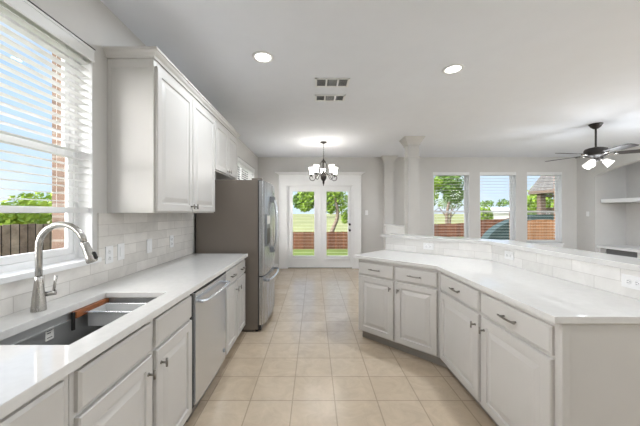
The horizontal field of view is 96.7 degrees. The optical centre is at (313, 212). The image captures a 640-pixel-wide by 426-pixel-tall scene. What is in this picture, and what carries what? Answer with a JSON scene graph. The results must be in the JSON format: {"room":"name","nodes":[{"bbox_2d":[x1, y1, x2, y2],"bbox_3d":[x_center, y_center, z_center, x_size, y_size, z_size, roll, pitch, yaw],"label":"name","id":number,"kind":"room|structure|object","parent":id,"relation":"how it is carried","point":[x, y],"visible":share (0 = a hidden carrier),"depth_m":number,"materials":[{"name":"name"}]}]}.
{"room":"kitchen","nodes":[
{"label":"kitchen","id":0,"kind":"room"},
{"bbox_2d":[52,53,64,248],"bbox_3d":[-1.581,0.172,2.335,0.118,3.400,9.870,0,0,0],"label":"wall","id":1,"kind":"structure","parent":0,"point":[58,234],"depth_m":1.78,"materials":[{"name":"brick"}]},
{"bbox_2d":[0,0,257,317],"bbox_3d":[-1.452,-0.003,2.215,0.135,2.750,9.630,0,0,0],"label":"wall","id":2,"kind":"structure","parent":0,"point":[91,21],"depth_m":1.83,"materials":[{"name":"paint"}]},
{"bbox_2d":[0,4,101,284],"bbox_3d":[-1.437,-0.351,1.020,0.167,1.324,1.590,0,0,0],"label":"window","id":3,"kind":"structure","parent":2,"relation":"in","point":[17,267],"depth_m":1.74,"materials":[{"name":"white paint"}]},
{"bbox_2d":[0,0,95,212],"bbox_3d":[-1.407,-0.511,1.020,0.079,1.022,1.521,0,0,0],"label":"window blind","id":4,"kind":"object","parent":3,"relation":"attached to","point":[28,11],"visible":1,"depth_m":1.48,"materials":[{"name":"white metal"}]},
{"bbox_2d":[0,213,193,316],"bbox_3d":[-1.379,0.230,1.774,0.010,0.457,2.947,0,0,0],"label":"tile backsplash","id":5,"kind":"structure","parent":2,"relation":"attached to","point":[131,229],"depth_m":2.02,"materials":[{"name":"tile"}]},
{"bbox_2d":[105,246,112,263],"bbox_3d":[-1.369,0.279,1.905,0.009,0.115,0.070,0,0,0],"label":"wall outlet","id":6,"kind":"object","parent":5,"relation":"attached to","point":[109,249],"visible":1,"depth_m":1.89,"materials":[{"name":"white paint"}]},
{"bbox_2d":[117,243,124,259],"bbox_3d":[-1.369,0.274,2.020,0.010,0.115,0.070,0,0,0],"label":"light switch","id":7,"kind":"object","parent":5,"relation":"attached to","point":[120,247],"visible":1,"depth_m":2.02,"materials":[{"name":"white paint"}]},
{"bbox_2d":[147,239,151,252],"bbox_3d":[-1.369,0.274,2.370,0.010,0.115,0.070,0,0,0],"label":"light switch","id":8,"kind":"object","parent":5,"relation":"attached to","point":[149,241],"visible":1,"depth_m":2.36,"materials":[{"name":"white paint"}]},
{"bbox_2d":[170,235,173,247],"bbox_3d":[-1.369,0.272,2.740,0.009,0.115,0.070,0,0,0],"label":"wall outlet","id":9,"kind":"object","parent":5,"relation":"attached to","point":[171,236],"visible":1,"depth_m":2.73,"materials":[{"name":"white paint"}]},
{"bbox_2d":[107,59,214,212],"bbox_3d":[-1.202,-0.516,2.474,0.365,1.032,1.142,0,0,0],"label":"upper cabinet","id":10,"kind":"object","parent":2,"relation":"attached to","point":[161,139],"visible":1,"depth_m":1.92,"materials":[{"name":"paint"}]},
{"bbox_2d":[102,46,240,138],"bbox_3d":[-1.206,-1.061,2.921,0.355,0.056,2.127,0,0,0],"label":"crown molding","id":11,"kind":"structure","parent":10,"relation":"on","point":[111,52],"depth_m":2.00,"materials":[{"name":"paint"}]},
{"bbox_2d":[214,117,237,179],"bbox_3d":[-1.202,-0.745,3.494,0.365,0.574,0.893,0,0,0],"label":"upper cabinet","id":12,"kind":"object","parent":2,"relation":"attached to","point":[226,144],"visible":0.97,"depth_m":3.43,"materials":[{"name":"paint"}]},
{"bbox_2d":[238,165,253,179],"bbox_3d":[-1.437,-0.086,5.875,0.167,1.855,1.520,0,0,0],"label":"window","id":13,"kind":"structure","parent":2,"relation":"in","point":[239,165],"depth_m":6.18,"materials":[{"name":"white paint"}]},
{"bbox_2d":[238,157,254,179],"bbox_3d":[-1.407,-0.155,5.875,0.079,1.734,1.451,0,0,0],"label":"window blind","id":14,"kind":"object","parent":13,"relation":"attached to","point":[242,163],"visible":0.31,"depth_m":5.77,"materials":[{"name":"white metal"}]},
{"bbox_2d":[184,268,496,425],"bbox_3d":[3.027,1.432,2.335,9.345,0.120,9.870,0,0,0],"label":"floor","id":15,"kind":"structure","parent":0,"point":[311,363],"depth_m":2.39,"materials":[{"name":"beige tile"}]},
{"bbox_2d":[0,375,67,425],"bbox_3d":[-1.052,0.931,0.608,0.637,0.881,0.615,0,0,0],"label":"base cabinet","id":16,"kind":"object","parent":15,"relation":"on","point":[49,407],"visible":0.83,"depth_m":0.82,"materials":[{"name":"paint"}]},
{"bbox_2d":[68,295,191,425],"bbox_3d":[-1.053,0.931,1.363,0.635,0.881,0.890,0,0,0],"label":"base cabinet","id":17,"kind":"object","parent":15,"relation":"on","point":[145,378],"visible":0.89,"depth_m":1.29,"materials":[{"name":"paint"}]},
{"bbox_2d":[183,271,229,425],"bbox_3d":[-1.027,0.936,2.157,0.665,0.872,0.660,0,0,0],"label":"dishwasher","id":18,"kind":"object","parent":15,"relation":"on","point":[208,317],"visible":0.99,"depth_m":2.03,"materials":[{"name":"silver metal"}]},
{"bbox_2d":[226,259,245,354],"bbox_3d":[-1.052,0.931,2.855,0.637,0.881,0.700,0,0,0],"label":"base cabinet","id":19,"kind":"object","parent":15,"relation":"on","point":[235,291],"visible":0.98,"depth_m":2.79,"materials":[{"name":"paint"}]},
{"bbox_2d":[0,254,247,418],"bbox_3d":[-1.060,0.474,1.758,0.628,0.033,2.917,0,0,0],"label":"countertop","id":20,"kind":"structure","parent":19,"relation":"on","point":[26,371],"depth_m":1.24,"materials":[{"name":"white stone"}]},
{"bbox_2d":[30,222,97,312],"bbox_3d":[-1.168,0.249,1.348,0.306,0.418,0.084,0,0,0],"label":"faucet","id":21,"kind":"object","parent":20,"relation":"on","point":[38,299],"visible":1,"depth_m":1.32,"materials":[{"name":"silver metal"}]},
{"bbox_2d":[0,298,167,364],"bbox_3d":[-1.028,0.607,1.317,0.380,0.229,0.679,0,0,0],"label":"sink","id":22,"kind":"object","parent":20,"relation":"in","point":[57,331],"visible":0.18,"depth_m":1.36,"materials":[{"name":"silver metal"}]},
{"bbox_2d":[71,298,108,330],"bbox_3d":[-1.198,0.537,1.526,0.025,0.090,0.243,0,0,0],"label":"cutting board","id":23,"kind":"object","parent":22,"relation":"on","point":[77,313],"visible":0.9,"depth_m":1.47,"materials":[{"name":"brown wood"}]},
{"bbox_2d":[84,303,145,325],"bbox_3d":[-1.019,0.546,1.538,0.330,0.078,0.149,0,0,0],"label":"tray","id":24,"kind":"object","parent":22,"relation":"on","point":[107,313],"visible":0.5,"depth_m":1.48,"materials":[{"name":"silver metal"}]},
{"bbox_2d":[196,178,278,331],"bbox_3d":[-0.913,0.484,3.713,0.884,1.775,0.903,0,0,0],"label":"refrigerator","id":25,"kind":"object","parent":15,"relation":"on","point":[244,220],"visible":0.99,"depth_m":3.26,"materials":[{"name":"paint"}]},
{"bbox_2d":[359,259,446,367],"bbox_3d":[1.079,0.931,2.907,1.121,0.881,0.660,0,0,45],"label":"base cabinet","id":26,"kind":"object","parent":15,"relation":"on","point":[399,305],"visible":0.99,"depth_m":2.74,"materials":[{"name":"paint"}]},
{"bbox_2d":[354,250,639,323],"bbox_3d":[1.256,0.474,2.393,1.094,0.033,2.444,0,0,-19],"label":"countertop","id":27,"kind":"structure","parent":26,"relation":"on","point":[554,300],"depth_m":1.68,"materials":[{"name":"white stone"}]},
{"bbox_2d":[399,136,424,234],"bbox_3d":[1.811,-0.003,5.270,0.362,2.750,0.360,0,0,0],"label":"column","id":28,"kind":"structure","parent":15,"relation":"on","point":[411,144],"depth_m":5.17,"materials":[{"name":"paint"}]},
{"bbox_2d":[440,272,492,420],"bbox_3d":[1.382,0.931,2.307,0.660,0.881,0.868,0,0,0],"label":"base cabinet","id":29,"kind":"object","parent":15,"relation":"on","point":[460,302],"visible":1,"depth_m":2.09,"materials":[{"name":"paint"}]},
{"bbox_2d":[478,291,639,425],"bbox_3d":[1.382,0.931,1.571,0.660,0.881,0.603,0,0,0],"label":"base cabinet","id":30,"kind":"object","parent":15,"relation":"on","point":[520,349],"depth_m":1.31,"materials":[{"name":"paint"}]},
{"bbox_2d":[596,245,639,257],"bbox_3d":[6.874,1.056,5.470,0.688,0.632,2.216,0,0,0],"label":"media cabinet","id":31,"kind":"object","parent":15,"relation":"on","point":[622,250],"visible":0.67,"depth_m":6.22,"materials":[{"name":"white paint"}]},
{"bbox_2d":[100,0,639,156],"bbox_3d":[3.027,-1.453,2.335,9.345,0.150,9.870,0,0,0],"label":"ceiling","id":32,"kind":"structure","parent":0,"point":[534,77],"depth_m":2.75,"materials":[{"name":"paint"}]},
{"bbox_2d":[252,51,273,62],"bbox_3d":[-0.450,-1.373,2.512,0.190,0.010,0.190,0,0,0],"label":"recessed light","id":33,"kind":"object","parent":32,"relation":"in","point":[259,56],"visible":1,"depth_m":2.50,"materials":[{"name":"white glass"}]},
{"bbox_2d":[309,141,337,185],"bbox_3d":[0.185,-0.950,5.543,0.580,0.854,0.557,0,0,0],"label":"chandelier","id":34,"kind":"object","parent":32,"relation":"hanging from","point":[333,170],"visible":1,"depth_m":5.49,"materials":[{"name":"white glass"}]},
{"bbox_2d":[315,95,345,100],"bbox_3d":[0.190,-1.374,3.400,0.360,0.008,0.180,0,0,0],"label":"ceiling vent","id":35,"kind":"object","parent":32,"relation":"in","point":[317,97],"visible":1,"depth_m":3.39,"materials":[{"name":"white metal"}]},
{"bbox_2d":[315,78,349,86],"bbox_3d":[0.190,-1.374,3.000,0.360,0.008,0.200,0,0,0],"label":"ceiling vent","id":36,"kind":"object","parent":32,"relation":"in","point":[319,82],"visible":1,"depth_m":2.99,"materials":[{"name":"white metal"}]},
{"bbox_2d":[442,64,463,73],"bbox_3d":[1.330,-1.373,2.720,0.190,0.010,0.190,0,0,0],"label":"recessed light","id":37,"kind":"object","parent":32,"relation":"in","point":[454,68],"visible":1,"depth_m":2.71,"materials":[{"name":"white glass"}]},
{"bbox_2d":[545,122,639,168],"bbox_3d":[4.328,-1.037,4.380,1.262,0.682,1.274,0,0,0],"label":"ceiling fan","id":38,"kind":"object","parent":32,"relation":"hanging from","point":[596,154],"visible":1,"depth_m":4.31,"materials":[{"name":"brown metal"}]},
{"bbox_2d":[384,224,404,233],"bbox_3d":[1.810,0.820,6.135,0.220,1.105,1.530,0,0,0],"label":"wall","id":39,"kind":"structure","parent":0,"point":[390,228],"depth_m":6.08,"materials":[{"name":"white paint"}]},
{"bbox_2d":[258,157,576,266],"bbox_3d":[2.565,-0.003,7.090,8.170,2.750,0.120,0,0,0],"label":"wall","id":40,"kind":"structure","parent":0,"point":[372,179],"depth_m":7.03,"materials":[{"name":"paint"}]},
{"bbox_2d":[275,172,364,268],"bbox_3d":[0.149,0.184,7.075,2.203,2.375,0.310,0,0,0],"label":"door","id":41,"kind":"structure","parent":40,"relation":"in","point":[289,182],"depth_m":7.03,"materials":[{"name":"white paint"}]},
{"bbox_2d":[380,156,397,249],"bbox_3d":[1.827,-0.003,6.925,0.385,2.750,0.210,0,0,0],"label":"pilaster","id":42,"kind":"object","parent":40,"relation":"attached to","point":[388,161],"visible":0.62,"depth_m":6.90,"materials":[{"name":"paint"}]},
{"bbox_2d":[433,176,468,237],"bbox_3d":[3.390,-0.086,7.082,0.970,1.855,0.167,0,0,0],"label":"window","id":43,"kind":"structure","parent":40,"relation":"in","point":[466,187],"depth_m":7.12,"materials":[{"name":"white paint"}]},
{"bbox_2d":[433,172,468,216],"bbox_3d":[3.390,-0.152,7.061,0.900,1.729,0.062,0,0,0],"label":"window blind","id":44,"kind":"object","parent":43,"relation":"attached to","point":[434,173],"visible":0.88,"depth_m":7.04,"materials":[{"name":"white plastic"}]},
{"bbox_2d":[480,175,515,240],"bbox_3d":[4.545,-0.086,7.082,0.960,1.855,0.167,0,0,0],"label":"window","id":45,"kind":"structure","parent":40,"relation":"in","point":[512,188],"depth_m":7.11,"materials":[{"name":"white paint"}]},
{"bbox_2d":[480,172,515,240],"bbox_3d":[4.545,-0.152,7.061,0.890,1.729,0.062,0,0,0],"label":"window blind","id":46,"kind":"object","parent":45,"relation":"attached to","point":[481,173],"visible":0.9,"depth_m":7.04,"materials":[{"name":"white plastic"}]},
{"bbox_2d":[527,175,563,246],"bbox_3d":[5.697,-0.086,7.082,0.935,1.855,0.167,0,0,0],"label":"window","id":47,"kind":"structure","parent":40,"relation":"in","point":[558,188],"depth_m":7.11,"materials":[{"name":"white paint"}]},
{"bbox_2d":[527,172,561,241],"bbox_3d":[5.697,-0.152,7.061,0.865,1.729,0.062,0,0,0],"label":"window blind","id":48,"kind":"object","parent":47,"relation":"attached to","point":[528,173],"visible":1,"depth_m":7.04,"materials":[{"name":"white plastic"}]},
{"bbox_2d":[394,250,637,299],"bbox_3d":[1.620,0.839,2.496,0.645,1.066,2.604,0,0,-19],"label":"wall","id":49,"kind":"structure","parent":0,"point":[394,250],"depth_m":2.07,"materials":[{"name":"tile"}]},
{"bbox_2d":[386,238,491,259],"bbox_3d":[1.311,0.382,3.155,1.155,0.152,0.010,0,0,45],"label":"tile backsplash","id":50,"kind":"structure","parent":49,"relation":"attached to","point":[465,250],"depth_m":3.06,"materials":[{"name":"tile"}]},
{"bbox_2d":[423,243,433,249],"bbox_3d":[1.276,0.372,3.176,0.009,0.070,0.115,0,0,-45],"label":"wall outlet","id":51,"kind":"object","parent":50,"relation":"attached to","point":[430,246],"visible":1,"depth_m":3.17,"materials":[{"name":"white paint"}]},
{"bbox_2d":[380,234,639,271],"bbox_3d":[1.641,0.288,2.524,0.814,0.033,2.764,0,0,-19],"label":"bar ledge","id":52,"kind":"object","parent":49,"relation":"attached to","point":[623,262],"visible":1,"depth_m":2.12,"materials":[{"name":"white stone"}]},
{"bbox_2d":[492,245,639,299],"bbox_3d":[1.721,0.382,1.972,0.010,0.152,1.543,0,0,0],"label":"tile backsplash","id":53,"kind":"structure","parent":49,"relation":"attached to","point":[607,278],"depth_m":1.88,"materials":[{"name":"tile"}]},
{"bbox_2d":[505,251,513,259],"bbox_3d":[1.711,0.372,2.496,0.009,0.070,0.115,0,0,0],"label":"wall outlet","id":54,"kind":"object","parent":53,"relation":"attached to","point":[508,255],"visible":1,"depth_m":2.49,"materials":[{"name":"white paint"}]},
{"bbox_2d":[622,274,639,289],"bbox_3d":[1.711,0.372,1.525,0.009,0.070,0.115,0,0,0],"label":"wall outlet","id":55,"kind":"object","parent":53,"relation":"attached to","point":[629,281],"visible":1,"depth_m":1.53,"materials":[{"name":"white paint"}]},
{"bbox_2d":[625,278,631,283],"bbox_3d":[1.708,0.372,1.546,0.003,0.032,0.032,0,0,0],"label":"socket","id":56,"kind":"object","parent":55,"relation":"attached to","point":[627,280],"depth_m":1.54,"materials":[{"name":"grey plastic"}]},
{"bbox_2d":[634,280,639,285],"bbox_3d":[1.708,0.372,1.504,0.003,0.032,0.032,0,0,0],"label":"socket","id":57,"kind":"object","parent":55,"relation":"attached to","point":[636,282],"depth_m":1.50,"materials":[{"name":"grey plastic"}]},
{"bbox_2d":[509,176,554,239],"bbox_3d":[3.090,0.172,7.211,9.220,3.400,0.118,0,0,0],"label":"wall","id":58,"kind":"structure","parent":0,"point":[554,176],"depth_m":7.25,"materials":[{"name":"paint"}]},
{"bbox_2d":[577,144,639,251],"bbox_3d":[6.560,-0.003,2.275,0.120,2.750,9.510,0,0,0],"label":"wall","id":59,"kind":"structure","parent":0,"point":[588,180],"depth_m":6.66,"materials":[{"name":"paint"}]},
{"bbox_2d":[600,162,639,245],"bbox_3d":[6.960,-0.003,5.470,0.680,2.750,2.380,0,0,0],"label":"wall niche","id":60,"kind":"object","parent":59,"relation":"in","point":[619,222],"visible":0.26,"depth_m":6.58,"materials":[{"name":"paint"}]},
{"bbox_2d":[601,197,639,202],"bbox_3d":[6.909,-0.275,5.471,0.618,0.083,2.217,0,0,0],"label":"wall shelf","id":61,"kind":"object","parent":60,"relation":"attached to","point":[618,200],"visible":1,"depth_m":6.17,"materials":[{"name":"white paint"}]},
{"label":"outside","id":62,"kind":"structure","parent":0,"visible":0},
{"bbox_2d":[47,214,463,254],"bbox_3d":[15.000,1.607,85.000,150.000,1.950,230.000,0,0,0],"label":"ground","id":63,"kind":"structure","parent":62,"point":[301,222],"depth_m":37.43,"materials":[{"name":"green plant"}]},
{"bbox_2d":[0,223,51,256],"bbox_3d":[-5.065,1.051,4.500,0.148,1.742,8.000,0,0,0],"label":"fence","id":64,"kind":"object","parent":63,"relation":"on","point":[15,239],"visible":0.1,"depth_m":4.84,"materials":[{"name":"brown wood"}]},
{"bbox_2d":[0,192,51,224],"bbox_3d":[-7.385,0.534,7.451,1.483,2.277,2.452,0,0,0],"label":"bush","id":65,"kind":"object","parent":63,"relation":"on","point":[5,218],"visible":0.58,"depth_m":7.17,"materials":[{"name":"green plant"}]},
{"bbox_2d":[293,192,345,209],"bbox_3d":[0.865,-2.021,60.024,11.808,8.187,4.567,0,0,0],"label":"tree","id":66,"kind":"object","parent":63,"relation":"on","point":[296,203],"visible":0.21,"depth_m":59.05,"materials":[{"name":"green plant"}]},
{"bbox_2d":[293,232,347,248],"bbox_3d":[-2.400,2.029,20.365,13.200,1.446,0.148,0,0,0],"label":"fence","id":67,"kind":"object","parent":63,"relation":"on","point":[300,241],"visible":0.2,"depth_m":20.29,"materials":[{"name":"brown wood"}]},
{"bbox_2d":[297,192,347,231],"bbox_3d":[1.044,-0.082,22.010,4.774,5.523,1.862,0,0,0],"label":"tree","id":68,"kind":"object","parent":63,"relation":"on","point":[304,207],"visible":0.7,"depth_m":21.86,"materials":[{"name":"green plant"}]},
{"bbox_2d":[434,177,442,210],"bbox_3d":[8.606,-0.197,22.002,2.684,5.157,1.932,0,0,0],"label":"tree","id":69,"kind":"object","parent":63,"relation":"on","point":[436,187],"visible":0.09,"depth_m":21.50,"materials":[{"name":"green plant"}]},
{"bbox_2d":[434,223,463,236],"bbox_3d":[9.400,1.533,19.865,7.600,1.879,0.148,0,0,0],"label":"fence","id":70,"kind":"object","parent":63,"relation":"on","point":[446,230],"visible":0.16,"depth_m":19.79,"materials":[{"name":"brown wood"}]},
{"bbox_2d":[435,176,463,223],"bbox_3d":[11.389,-0.577,24.193,2.879,5.718,1.927,0,0,0],"label":"tree","id":71,"kind":"object","parent":63,"relation":"on","point":[450,192],"visible":0.75,"depth_m":23.85,"materials":[{"name":"green plant"}]},
{"bbox_2d":[437,199,463,223],"bbox_3d":[12.706,0.355,26.494,2.519,3.845,1.300,0,0,0],"label":"tree","id":72,"kind":"object","parent":63,"relation":"on","point":[440,204],"visible":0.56,"depth_m":26.43,"materials":[{"name":"green plant"}]},
{"bbox_2d":[480,206,493,219],"bbox_3d":[13.187,0.276,22.029,1.309,1.710,1.116,0,0,0],"label":"shrub","id":73,"kind":"object","parent":63,"relation":"on","point":[482,208],"visible":0.41,"depth_m":21.75,"materials":[{"name":"green plant"}]},
{"bbox_2d":[480,198,508,207],"bbox_3d":[29.389,0.009,45.968,5.030,4.726,2.146,0,0,0],"label":"tree","id":74,"kind":"object","parent":63,"relation":"on","point":[502,203],"visible":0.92,"depth_m":45.77,"materials":[{"name":"green plant"}]},
{"bbox_2d":[481,218,508,236],"bbox_3d":[10.600,1.159,16.065,3.200,1.826,0.148,0,0,0],"label":"fence","id":75,"kind":"object","parent":63,"relation":"on","point":[485,224],"visible":0.16,"depth_m":15.99,"materials":[{"name":"brown wood"}]},
{"bbox_2d":[490,208,508,218],"bbox_3d":[24.400,0.472,38.000,5.600,2.400,4.800,0,0,0],"label":"shed","id":76,"kind":"object","parent":63,"relation":"on","point":[493,209],"visible":0.18,"depth_m":36.00,"materials":[{"name":"white"}]},
{"bbox_2d":[481,215,553,239],"bbox_3d":[9.150,0.917,11.425,4.840,1.710,0.450,0,0,0],"label":"canopy","id":77,"kind":"object","parent":63,"relation":"on","point":[499,231],"visible":0.17,"depth_m":11.23,"materials":[{"name":"green fabric"}]},
{"bbox_2d":[493,227,508,239],"bbox_3d":[7.470,0.957,11.240,1.160,1.131,0.020,0,0,0],"label":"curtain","id":78,"kind":"object","parent":77,"relation":"hanging from","point":[499,233],"depth_m":11.23,"materials":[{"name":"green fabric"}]},
{"bbox_2d":[527,219,553,239],"bbox_3d":[13.950,1.141,14.665,6.500,1.661,0.148,0,0,0],"label":"fence","id":79,"kind":"object","parent":63,"relation":"on","point":[540,229],"visible":0.06,"depth_m":14.59,"materials":[{"name":"brown wood"}]},
{"bbox_2d":[527,188,553,214],"bbox_3d":[24.475,-0.587,28.968,8.143,5.918,3.160,0,0,0],"label":"tree","id":80,"kind":"object","parent":63,"relation":"on","point":[531,199],"visible":0.21,"depth_m":28.42,"materials":[{"name":"green plant"}]},
{"bbox_2d":[528,176,553,214],"bbox_3d":[18.500,-1.078,18.300,7.200,5.500,3.000,0,0,0],"label":"pavilion","id":81,"kind":"object","parent":63,"relation":"on","point":[542,191],"visible":0.05,"depth_m":19.23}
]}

